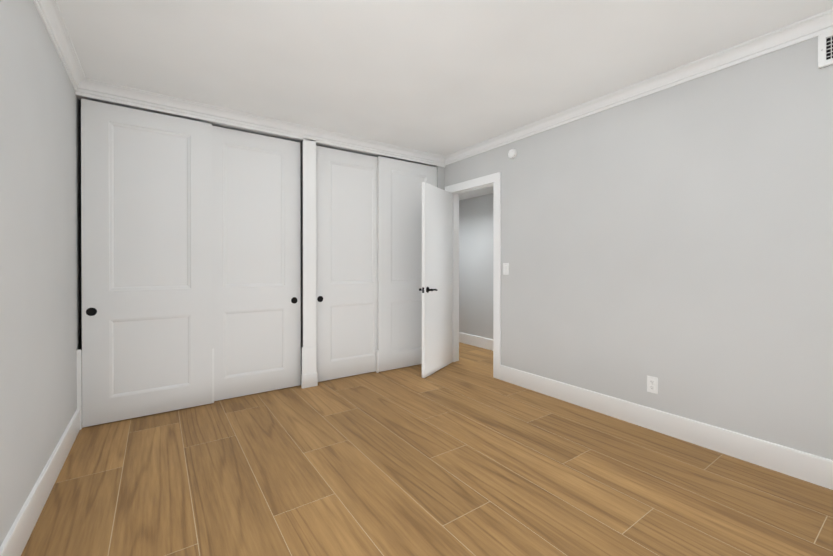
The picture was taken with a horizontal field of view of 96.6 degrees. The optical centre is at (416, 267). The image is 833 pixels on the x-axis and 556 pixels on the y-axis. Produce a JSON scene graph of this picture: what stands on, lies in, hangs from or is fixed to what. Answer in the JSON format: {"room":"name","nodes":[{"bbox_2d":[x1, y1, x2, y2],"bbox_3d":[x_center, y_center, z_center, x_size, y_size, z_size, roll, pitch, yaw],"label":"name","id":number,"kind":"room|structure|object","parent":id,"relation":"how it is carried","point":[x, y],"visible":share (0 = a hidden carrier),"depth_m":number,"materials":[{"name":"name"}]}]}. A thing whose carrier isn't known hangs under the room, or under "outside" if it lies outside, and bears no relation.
{"room":"empty bedroom","nodes":[
{"label":"empty bedroom","id":0,"kind":"room"},
{"bbox_2d":[0,0,81,545],"bbox_3d":[-1.381,-0.077,1.069,0.120,2.440,5.240,0,0,-35],"label":"wall","id":1,"kind":"structure","parent":0,"point":[40,244],"depth_m":1.70,"materials":[{"name":"grey paint"}]},
{"bbox_2d":[0,409,79,555],"bbox_3d":[-1.125,1.070,0.826,0.015,0.148,4.300,0,0,-35],"label":"baseboard","id":2,"kind":"structure","parent":1,"relation":"attached to","point":[14,543],"depth_m":1.70,"materials":[{"name":"white paint"}]},
{"bbox_2d":[33,0,88,97],"bbox_3d":[-1.106,-1.242,0.830,0.061,0.108,4.300,0,0,-35],"label":"crown molding","id":3,"kind":"structure","parent":1,"relation":"attached to","point":[51,16],"depth_m":2.08,"materials":[{"name":"white paint"}]},
{"bbox_2d":[81,99,211,427],"bbox_3d":[-2.032,-0.029,2.849,0.807,2.312,0.038,0,0,-35],"label":"sliding closet door","id":4,"kind":"structure","parent":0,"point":[146,213],"depth_m":2.82,"materials":[{"name":"white paint"}]},
{"bbox_2d":[77,95,434,166],"bbox_3d":[-1.089,-1.260,3.540,3.201,0.096,0.120,0,0,-35],"label":"wall","id":5,"kind":"structure","parent":0,"point":[250,130],"depth_m":3.28,"materials":[{"name":"white paint"}]},
{"bbox_2d":[89,78,444,166],"bbox_3d":[-0.981,-1.253,3.498,3.150,0.108,0.075,0,0,-35],"label":"crown molding","id":6,"kind":"structure","parent":5,"relation":"attached to","point":[101,90],"depth_m":3.15,"materials":[{"name":"white paint"}]},
{"bbox_2d":[291,140,302,373],"bbox_3d":[-1.219,-0.089,3.812,0.105,2.440,0.694,0,0,-35],"label":"wall","id":7,"kind":"structure","parent":0,"point":[301,167],"depth_m":3.55,"materials":[{"name":"grey paint"}]},
{"bbox_2d":[77,138,378,429],"bbox_3d":[-1.388,-0.038,3.277,2.405,2.344,0.084,0,0,-35],"label":"trim","id":8,"kind":"structure","parent":7,"relation":"attached to","point":[309,376],"depth_m":3.50,"materials":[{"name":"white paint"}]},
{"bbox_2d":[212,126,300,400],"bbox_3d":[-1.444,-0.030,3.313,0.807,2.312,0.038,0,0,-35],"label":"sliding closet door","id":9,"kind":"structure","parent":7,"relation":"in","point":[256,270],"depth_m":3.31,"materials":[{"name":"white paint"}]},
{"bbox_2d":[316,145,376,381],"bbox_3d":[-0.665,-0.033,3.858,0.807,2.312,0.038,0,0,-35],"label":"sliding closet door","id":10,"kind":"structure","parent":7,"relation":"in","point":[346,263],"depth_m":3.81,"materials":[{"name":"white paint"}]},
{"bbox_2d":[377,156,436,371],"bbox_3d":[-0.089,-0.034,4.211,0.787,2.312,0.038,0,0,-35],"label":"slider","id":11,"kind":"object","parent":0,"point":[399,262],"visible":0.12,"depth_m":4.13,"materials":[{"name":"white paint"}]},
{"bbox_2d":[21,342,832,555],"bbox_3d":[0.154,1.186,2.638,4.790,0.100,6.400,0,0,-35],"label":"floor","id":12,"kind":"structure","parent":0,"point":[467,454],"depth_m":1.94,"materials":[{"name":"brown wood"}]},
{"bbox_2d":[434,166,444,189],"bbox_3d":[0.263,-0.091,4.493,0.101,2.440,0.120,0,0,-35],"label":"wall","id":13,"kind":"structure","parent":0,"point":[440,177],"depth_m":4.44,"materials":[{"name":"grey paint"}]},
{"bbox_2d":[57,0,832,156],"bbox_3d":[0.020,-1.351,2.046,3.542,0.100,5.240,0,0,-35],"label":"ceiling","id":14,"kind":"structure","parent":0,"point":[443,77],"depth_m":2.25,"materials":[{"name":"white paint"}]},
{"bbox_2d":[459,193,492,338],"bbox_3d":[1.144,-0.093,4.976,0.120,2.440,3.300,0,0,-35],"label":"wall","id":15,"kind":"structure","parent":0,"point":[475,266],"depth_m":5.28,"materials":[{"name":"grey paint"}]},
{"bbox_2d":[459,332,492,350],"bbox_3d":[1.088,1.053,4.941,0.015,0.148,3.100,0,0,-35],"label":"baseboard","id":16,"kind":"structure","parent":15,"relation":"attached to","point":[486,343],"depth_m":5.27,"materials":[{"name":"white paint"}]},
{"bbox_2d":[459,187,492,199],"bbox_3d":[0.829,-1.207,4.751,0.888,0.410,3.300,0,0,-35],"label":"ceiling","id":17,"kind":"structure","parent":0,"point":[481,192],"depth_m":5.04,"materials":[{"name":"white paint"}]},
{"bbox_2d":[445,36,832,459],"bbox_3d":[1.197,-0.087,3.352,0.120,2.440,6.020,0,0,-35],"label":"wall","id":18,"kind":"structure","parent":0,"point":[677,241],"depth_m":2.41,"materials":[{"name":"grey paint"}]},
{"bbox_2d":[419,182,451,377],"bbox_3d":[0.238,0.129,4.068,0.151,1.987,0.719,0,0,29],"label":"entry door","id":19,"kind":"structure","parent":18,"relation":"in","point":[436,289],"depth_m":3.99,"materials":[{"name":"white paint"}]},
{"bbox_2d":[445,172,500,378],"bbox_3d":[0.650,0.084,4.133,0.152,2.092,0.875,0,0,-35],"label":"door frame","id":20,"kind":"structure","parent":18,"relation":"attached to","point":[495,179],"depth_m":3.85,"materials":[{"name":"white paint"}]},
{"bbox_2d":[503,263,508,274],"bbox_3d":[0.885,0.016,3.681,0.014,0.114,0.070,0,0,-35],"label":"light switch","id":21,"kind":"object","parent":18,"relation":"attached to","point":[505,268],"visible":1,"depth_m":3.67,"materials":[{"name":"white plastic"}]},
{"bbox_2d":[508,149,516,158],"bbox_3d":[0.925,-1.104,3.601,0.035,0.094,0.094,0,0,-35],"label":"smoke detector","id":22,"kind":"object","parent":18,"relation":"attached to","point":[512,153],"visible":1,"depth_m":3.58,"materials":[{"name":"white plastic"}]},
{"bbox_2d":[445,8,832,164],"bbox_3d":[1.547,-1.250,2.689,0.061,0.108,4.300,0,0,-35],"label":"crown molding","id":23,"kind":"structure","parent":18,"relation":"attached to","point":[813,26],"depth_m":2.45,"materials":[{"name":"white paint"}]},
{"bbox_2d":[647,375,657,393],"bbox_3d":[1.651,0.822,2.596,0.009,0.114,0.070,0,0,-35],"label":"electrical outlet plate","id":24,"kind":"object","parent":18,"relation":"attached to","point":[652,384],"visible":1,"depth_m":2.59,"materials":[{"name":"white plastic"}]},
{"bbox_2d":[500,365,832,489],"bbox_3d":[1.823,1.063,2.346,0.015,0.148,3.405,0,0,-35],"label":"baseboard","id":25,"kind":"structure","parent":18,"relation":"attached to","point":[808,467],"depth_m":2.39,"materials":[{"name":"white paint"}]},
{"bbox_2d":[818,30,832,68],"bbox_3d":[2.203,-1.124,1.790,0.022,0.170,0.360,0,0,-35],"label":"air vent","id":26,"kind":"object","parent":18,"relation":"in","point":[825,49],"visible":1,"depth_m":1.91,"materials":[{"name":"white plastic"}]}
]}

